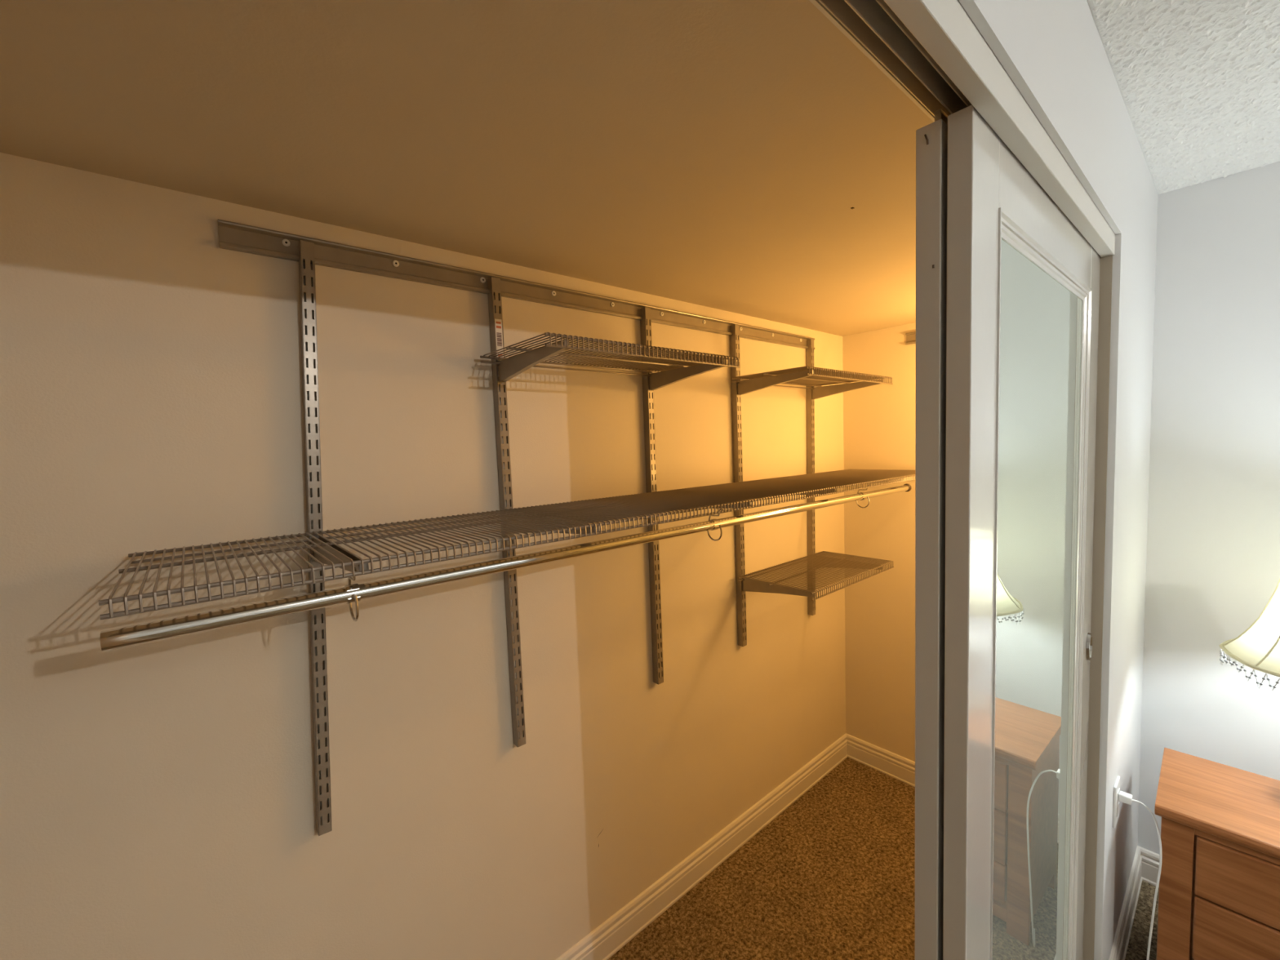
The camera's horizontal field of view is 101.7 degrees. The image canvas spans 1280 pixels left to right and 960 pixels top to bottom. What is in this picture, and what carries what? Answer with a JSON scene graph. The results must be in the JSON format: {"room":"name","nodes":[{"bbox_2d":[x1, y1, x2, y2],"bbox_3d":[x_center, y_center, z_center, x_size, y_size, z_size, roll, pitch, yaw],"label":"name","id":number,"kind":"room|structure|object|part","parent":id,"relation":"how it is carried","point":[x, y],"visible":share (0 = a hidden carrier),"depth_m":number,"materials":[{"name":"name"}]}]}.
{"room":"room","nodes":[
{"label":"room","id":0,"kind":"room"},
{"bbox_2d":[0,152,845,959],"bbox_3d":[-0.358,0.309,1.394,3.635,2.318,0.100,-5,5,-41],"label":"wall","id":1,"kind":"structure","parent":0,"point":[157,802],"depth_m":1.10,"materials":[{"name":"beige paint"}]},
{"bbox_2d":[487,276,525,747],"bbox_3d":[-0.337,0.098,1.320,0.026,1.187,0.025,-5,5,-41],"label":"upright","id":2,"kind":"object","parent":1,"relation":"attached to","point":[495,320],"visible":0.84,"depth_m":1.31,"materials":[{"name":"metal"}]},
{"bbox_2d":[496,332,502,346],"bbox_3d":[-0.345,-0.345,1.279,0.012,0.032,0.001,-6,5,-41],"label":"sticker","id":3,"kind":"object","parent":2,"relation":"on","point":[499,335],"depth_m":1.28,"materials":[{"name":"white paper"}]},
{"bbox_2d":[497,338,568,382],"bbox_3d":[-0.248,-0.265,1.175,0.013,0.054,0.302,-5,5,-41],"label":"shelf bracket","id":4,"kind":"object","parent":2,"relation":"attached to","point":[510,367],"visible":0.99,"depth_m":1.18,"materials":[{"name":"metal"}]},
{"bbox_2d":[506,512,599,533],"bbox_3d":[-0.209,0.110,1.173,0.013,0.054,0.378,-5,5,-41],"label":"shelf bracket","id":5,"kind":"object","parent":2,"relation":"attached to","point":[588,530],"visible":0.3,"depth_m":1.13,"materials":[{"name":"metal"}]},
{"bbox_2d":[480,332,740,376],"bbox_3d":[-0.055,-0.301,1.324,0.600,0.029,0.306,-5,5,-41],"label":"wire shelf","id":6,"kind":"object","parent":2,"relation":"on","point":[664,362],"visible":0.9,"depth_m":1.29,"materials":[{"name":"brown"}]},
{"bbox_2d":[217,218,814,349],"bbox_3d":[-0.006,-0.516,1.593,2.000,0.048,0.013,-5,5,-41],"label":"rail","id":7,"kind":"object","parent":1,"relation":"attached to","point":[233,236],"visible":0.99,"depth_m":1.22,"materials":[{"name":"metal"}]},
{"bbox_2d":[297,240,332,835],"bbox_3d":[-0.653,0.128,1.047,0.071,1.186,0.024,-5,5,-41],"label":"upright","id":8,"kind":"object","parent":7,"relation":"hanging from","point":[306,249],"visible":0.87,"depth_m":1.04,"materials":[{"name":"metal"}]},
{"bbox_2d":[312,536,368,572],"bbox_3d":[-0.524,0.140,0.900,0.013,0.054,0.378,-5,5,-41],"label":"shelf bracket","id":9,"kind":"object","parent":8,"relation":"attached to","point":[358,567],"visible":0.66,"depth_m":0.89,"materials":[{"name":"metal"}]},
{"bbox_2d":[640,306,663,684],"bbox_3d":[0.038,0.063,1.645,0.026,1.186,0.024,-5,5,-41],"label":"upright","id":10,"kind":"object","parent":7,"relation":"hanging from","point":[646,323],"visible":0.83,"depth_m":1.64,"materials":[{"name":"metal"}]},
{"bbox_2d":[98,469,915,620],"bbox_3d":[0.194,0.052,1.503,2.417,0.024,0.384,-5,5,-41],"label":"wire shelf","id":11,"kind":"object","parent":10,"relation":"on","point":[612,508],"visible":0.95,"depth_m":1.01,"materials":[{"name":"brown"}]},
{"bbox_2d":[344,567,360,621],"bbox_3d":[-0.418,0.165,0.759,0.016,0.084,0.053,-5,5,-41],"label":"hook","id":12,"kind":"object","parent":11,"relation":"hanging from","point":[356,599],"visible":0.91,"depth_m":0.76,"materials":[{"name":"grey metal"}]},
{"bbox_2d":[706,508,723,541],"bbox_3d":[0.185,0.109,1.280,0.016,0.084,0.053,-5,5,-41],"label":"hook","id":13,"kind":"object","parent":11,"relation":"hanging from","point":[709,519],"visible":0.75,"depth_m":1.28,"materials":[{"name":"grey metal"}]},
{"bbox_2d":[100,483,911,651],"bbox_3d":[0.216,0.107,1.315,2.204,0.032,0.032,-5,5,-41],"label":"closet rod","id":14,"kind":"object","parent":13,"relation":"hanging from","point":[145,633],"visible":0.99,"depth_m":0.80,"materials":[{"name":"silver metal"}]},
{"bbox_2d":[856,484,870,507],"bbox_3d":[0.764,0.055,1.781,0.016,0.084,0.053,-5,5,-41],"label":"hook","id":15,"kind":"object","parent":11,"relation":"hanging from","point":[863,493],"visible":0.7,"depth_m":1.78,"materials":[{"name":"grey metal"}]},
{"bbox_2d":[648,358,724,390],"bbox_3d":[0.128,-0.300,1.499,0.013,0.054,0.302,-5,5,-41],"label":"shelf bracket","id":16,"kind":"object","parent":10,"relation":"attached to","point":[657,380],"visible":0.88,"depth_m":1.51,"materials":[{"name":"metal"}]},
{"bbox_2d":[681,501,751,510],"bbox_3d":[0.166,0.075,1.497,0.013,0.054,0.378,-5,5,-41],"label":"shelf bracket","id":17,"kind":"object","parent":10,"relation":"attached to","point":[744,504],"visible":0.06,"depth_m":1.38,"materials":[{"name":"metal"}]},
{"bbox_2d":[729,324,746,646],"bbox_3d":[0.364,0.033,1.927,0.026,1.186,0.024,-6,5,-41],"label":"upright","id":18,"kind":"object","parent":7,"relation":"hanging from","point":[734,340],"visible":0.82,"depth_m":1.92,"materials":[{"name":"metal"}]},
{"bbox_2d":[737,369,813,395],"bbox_3d":[0.453,-0.331,1.781,0.013,0.054,0.302,-5,5,-41],"label":"shelf bracket","id":19,"kind":"object","parent":18,"relation":"attached to","point":[746,386],"visible":0.82,"depth_m":1.80,"materials":[{"name":"metal"}]},
{"bbox_2d":[742,577,816,596],"bbox_3d":[0.481,0.389,1.832,0.013,0.054,0.302,-5,5,-41],"label":"shelf bracket","id":20,"kind":"object","parent":18,"relation":"attached to","point":[748,584],"visible":0.76,"depth_m":1.85,"materials":[{"name":"metal"}]},
{"bbox_2d":[773,488,835,496],"bbox_3d":[0.492,0.044,1.779,0.013,0.054,0.378,-5,5,-41],"label":"shelf bracket","id":21,"kind":"object","parent":18,"relation":"attached to","point":[835,488],"visible":0.08,"depth_m":1.66,"materials":[{"name":"metal"}]},
{"bbox_2d":[730,365,893,389],"bbox_3d":[0.653,-0.368,1.937,0.606,0.029,0.306,-5,5,-41],"label":"wire shelf","id":22,"kind":"object","parent":18,"relation":"on","point":[820,376],"visible":0.77,"depth_m":1.88,"materials":[{"name":"brown"}]},
{"bbox_2d":[737,551,893,600],"bbox_3d":[0.685,0.352,1.992,0.600,0.029,0.306,-5,5,-41],"label":"wire shelf","id":23,"kind":"object","parent":18,"relation":"on","point":[828,561],"visible":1,"depth_m":1.96,"materials":[{"name":"brown"}]},
{"bbox_2d":[805,339,815,615],"bbox_3d":[0.738,-0.002,2.249,0.025,1.186,0.024,-5,5,-41],"label":"upright","id":24,"kind":"object","parent":7,"relation":"hanging from","point":[810,343],"visible":0.66,"depth_m":2.23,"materials":[{"name":"metal"}]},
{"bbox_2d":[811,377,884,399],"bbox_3d":[0.831,-0.367,2.108,0.013,0.054,0.302,-5,5,-41],"label":"shelf bracket","id":25,"kind":"object","parent":24,"relation":"attached to","point":[820,392],"visible":0.8,"depth_m":2.13,"materials":[{"name":"metal"}]},
{"bbox_2d":[814,555,882,569],"bbox_3d":[0.851,0.355,2.152,0.013,0.054,0.302,-5,5,-41],"label":"shelf bracket","id":26,"kind":"object","parent":24,"relation":"attached to","point":[815,556],"visible":0.14,"depth_m":2.16,"materials":[{"name":"metal"}]},
{"bbox_2d":[866,477,903,484],"bbox_3d":[0.866,0.009,2.102,0.013,0.054,0.378,-5,5,-41],"label":"shelf bracket","id":27,"kind":"object","parent":24,"relation":"attached to","point":[901,477],"visible":0.04,"depth_m":1.99,"materials":[{"name":"metal"}]},
{"bbox_2d":[555,733,847,959],"bbox_3d":[-0.281,1.413,1.425,3.435,0.107,0.016,-5,5,-41],"label":"baseboard","id":28,"kind":"structure","parent":1,"relation":"attached to","point":[605,940],"depth_m":1.84,"materials":[{"name":"beige paint"}]},
{"bbox_2d":[0,0,933,336],"bbox_3d":[-0.053,-0.562,0.947,3.435,0.060,0.922,-5,5,-41],"label":"ceiling","id":29,"kind":"structure","parent":0,"point":[718,154],"depth_m":0.76,"materials":[{"name":"paint"}]},
{"bbox_2d":[842,322,915,761],"bbox_3d":[1.326,0.199,2.159,0.120,2.318,0.945,-5,5,-41],"label":"wall","id":30,"kind":"structure","parent":0,"point":[879,420],"depth_m":2.35,"materials":[{"name":"beige paint"}]},
{"bbox_2d":[845,733,915,786],"bbox_3d":[1.303,1.306,2.200,0.016,0.107,0.914,-5,5,-41],"label":"baseboard","id":31,"kind":"structure","parent":30,"relation":"attached to","point":[897,766],"depth_m":2.41,"materials":[{"name":"beige paint"}]},
{"bbox_2d":[905,331,915,345],"bbox_3d":[1.276,-0.590,2.029,0.013,0.048,0.460,-5,5,-41],"label":"rail","id":32,"kind":"object","parent":30,"relation":"attached to","point":[910,336],"visible":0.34,"depth_m":2.19,"materials":[{"name":"metal"}]},
{"bbox_2d":[607,756,1159,959],"bbox_3d":[0.806,1.603,-0.678,4.905,0.060,4.827,-5,5,-41],"label":"floor","id":33,"kind":"structure","parent":0,"point":[832,876],"depth_m":1.78,"materials":[{"name":"brown carpet"}]},
{"bbox_2d":[1118,791,1162,959],"bbox_3d":[1.324,1.126,1.384,0.125,0.576,0.087,-5,5,-41],"label":"lamp cord","id":34,"kind":"object","parent":33,"relation":"on","point":[1123,797],"visible":1,"depth_m":1.33,"materials":[{"name":"white plastic"}]},
{"bbox_2d":[1154,747,1279,959],"bbox_3d":[1.633,1.117,1.250,0.376,0.590,0.560,-5,5,-42],"label":"nightstand","id":35,"kind":"object","parent":33,"relation":"on","point":[1219,892],"visible":1,"depth_m":1.28,"materials":[{"name":"brown wood"}]},
{"bbox_3d":[1.524,1.121,1.152,0.024,0.165,0.412,-5,5,-42],"label":"drawer","id":36,"kind":"part","parent":35,"relation":"part of","materials":[{"name":"brown wood"}]},
{"bbox_3d":[1.517,0.872,1.137,0.016,0.018,0.420,-5,5,-42],"label":"rail","id":37,"kind":"part","parent":35,"relation":"part of","materials":[{"name":"brown wood"}]},
{"bbox_3d":[1.519,0.959,1.141,0.024,0.150,0.412,-5,5,-42],"label":"drawer","id":38,"kind":"part","parent":35,"relation":"part of","materials":[{"name":"brown wood"}]},
{"bbox_2d":[1218,578,1279,690],"bbox_3d":[1.685,0.512,1.257,0.387,0.611,0.387,-5,5,-41],"label":"table lamp","id":39,"kind":"object","parent":35,"relation":"on","point":[1258,647],"visible":1,"depth_m":1.30,"materials":[{"name":"beige fabric"}]},
{"bbox_2d":[958,0,1158,959],"bbox_3d":[-0.102,0.397,0.226,4.685,2.285,0.060,-5,5,-41],"label":"wall","id":40,"kind":"structure","parent":0,"point":[1053,51],"depth_m":1.28,"materials":[{"name":"white paint"}]},
{"bbox_2d":[884,0,1115,257],"bbox_3d":[0.425,-0.501,0.639,1.787,0.077,0.024,-5,5,-41],"label":"trim","id":41,"kind":"structure","parent":40,"relation":"attached to","point":[944,29],"depth_m":0.65,"materials":[{"name":"white paint"}]},
{"bbox_2d":[1112,775,1119,828],"bbox_3d":[1.286,0.868,1.404,0.070,0.114,0.008,-5,5,-41],"label":"wall outlet","id":42,"kind":"object","parent":40,"relation":"attached to","point":[1116,803],"visible":0.94,"depth_m":1.39,"materials":[{"name":"white plastic"}]},
{"bbox_2d":[1116,802,1119,817],"bbox_3d":[1.288,0.888,1.404,0.032,0.026,0.002,-5,5,-41],"label":"socket","id":43,"kind":"object","parent":42,"relation":"attached to","point":[1117,803],"depth_m":1.40,"materials":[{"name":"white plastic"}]},
{"bbox_2d":[1108,845,1142,959],"bbox_3d":[1.459,1.344,1.567,0.714,0.107,0.016,-5,5,-41],"label":"baseboard","id":44,"kind":"structure","parent":40,"relation":"attached to","point":[1120,944],"depth_m":1.60,"materials":[{"name":"beige paint"}]},
{"bbox_2d":[1087,0,1279,194],"bbox_3d":[1.036,-0.716,-1.210,4.685,0.069,3.656,-5,5,-41],"label":"ceiling","id":45,"kind":"structure","parent":0,"point":[1198,81],"depth_m":1.11,"materials":[{"name":"white paint"}]},
{"bbox_2d":[1137,161,1279,854],"bbox_3d":[2.871,0.230,0.436,0.100,2.385,3.682,-5,5,-41],"label":"wall","id":46,"kind":"structure","parent":0,"point":[1213,557],"depth_m":1.61,"materials":[{"name":"white paint"}]},
{"bbox_2d":[1138,846,1159,887],"bbox_3d":[2.895,1.371,0.443,0.016,0.107,3.595,-5,5,-41],"label":"baseboard","id":47,"kind":"structure","parent":46,"relation":"attached to","point":[1150,860],"depth_m":1.77,"materials":[{"name":"beige paint"}]},
{"bbox_3d":[0.259,0.441,0.618,3.535,2.118,0.056,-5,5,-41],"label":"wall","id":48,"kind":"structure","parent":0,"visible":0},
{"bbox_2d":[808,0,934,121],"bbox_3d":[0.369,-0.530,0.701,1.787,0.036,0.004,-5,5,-41],"label":"trim","id":49,"kind":"structure","parent":48,"relation":"attached to","point":[816,3],"depth_m":0.62,"materials":[{"name":"white paint"}]},
{"bbox_2d":[817,0,971,115],"bbox_3d":[0.394,-0.513,0.675,1.787,0.057,0.068,-5,5,-41],"label":"door track","id":50,"kind":"object","parent":48,"relation":"attached to","point":[873,24],"visible":0.29,"depth_m":0.60,"materials":[{"name":"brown metal"}]},
{"bbox_2d":[914,108,947,959],"bbox_3d":[0.752,0.461,1.045,0.893,1.962,0.034,-5,5,-41],"label":"door","id":51,"kind":"structure","parent":50,"relation":"hanging from","point":[931,140],"depth_m":0.72,"materials":[{"name":"white paint"}]},
{"bbox_2d":[942,104,1100,959],"bbox_3d":[0.779,0.469,1.016,0.892,1.948,0.036,-5,5,-41],"label":"door","id":52,"kind":"structure","parent":50,"relation":"hanging from","point":[1023,281],"depth_m":0.86,"materials":[{"name":"white paint"}]},
{"bbox_3d":[0.777,0.439,1.014,0.672,1.686,0.004,-5,5,-41],"label":"mirror panel","id":53,"kind":"part","parent":52,"relation":"part of","materials":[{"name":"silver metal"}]},
{"bbox_3d":[0.782,0.439,1.009,0.676,1.690,0.015,-5,5,-41],"label":"panel moulding","id":54,"kind":"part","parent":52,"relation":"part of","materials":[{"name":"white paint"}]},
{"bbox_3d":[0.745,-0.453,0.956,0.676,0.098,0.030,-5,5,-41],"label":"rail","id":55,"kind":"part","parent":52,"relation":"part of","materials":[{"name":"white paint"}]},
{"bbox_3d":[1.091,0.405,1.268,0.040,0.068,0.011,-5,5,-41],"label":"finger pull","id":56,"kind":"part","parent":52,"relation":"part of","materials":[{"name":"silver metal"}]},
{"bbox_2d":[1082,255,1112,959],"bbox_3d":[1.104,0.424,1.321,0.004,1.998,0.102,-5,5,-41],"label":"trim","id":57,"kind":"structure","parent":48,"relation":"attached to","point":[1106,263],"depth_m":1.28,"materials":[{"name":"beige paint"}]}
]}

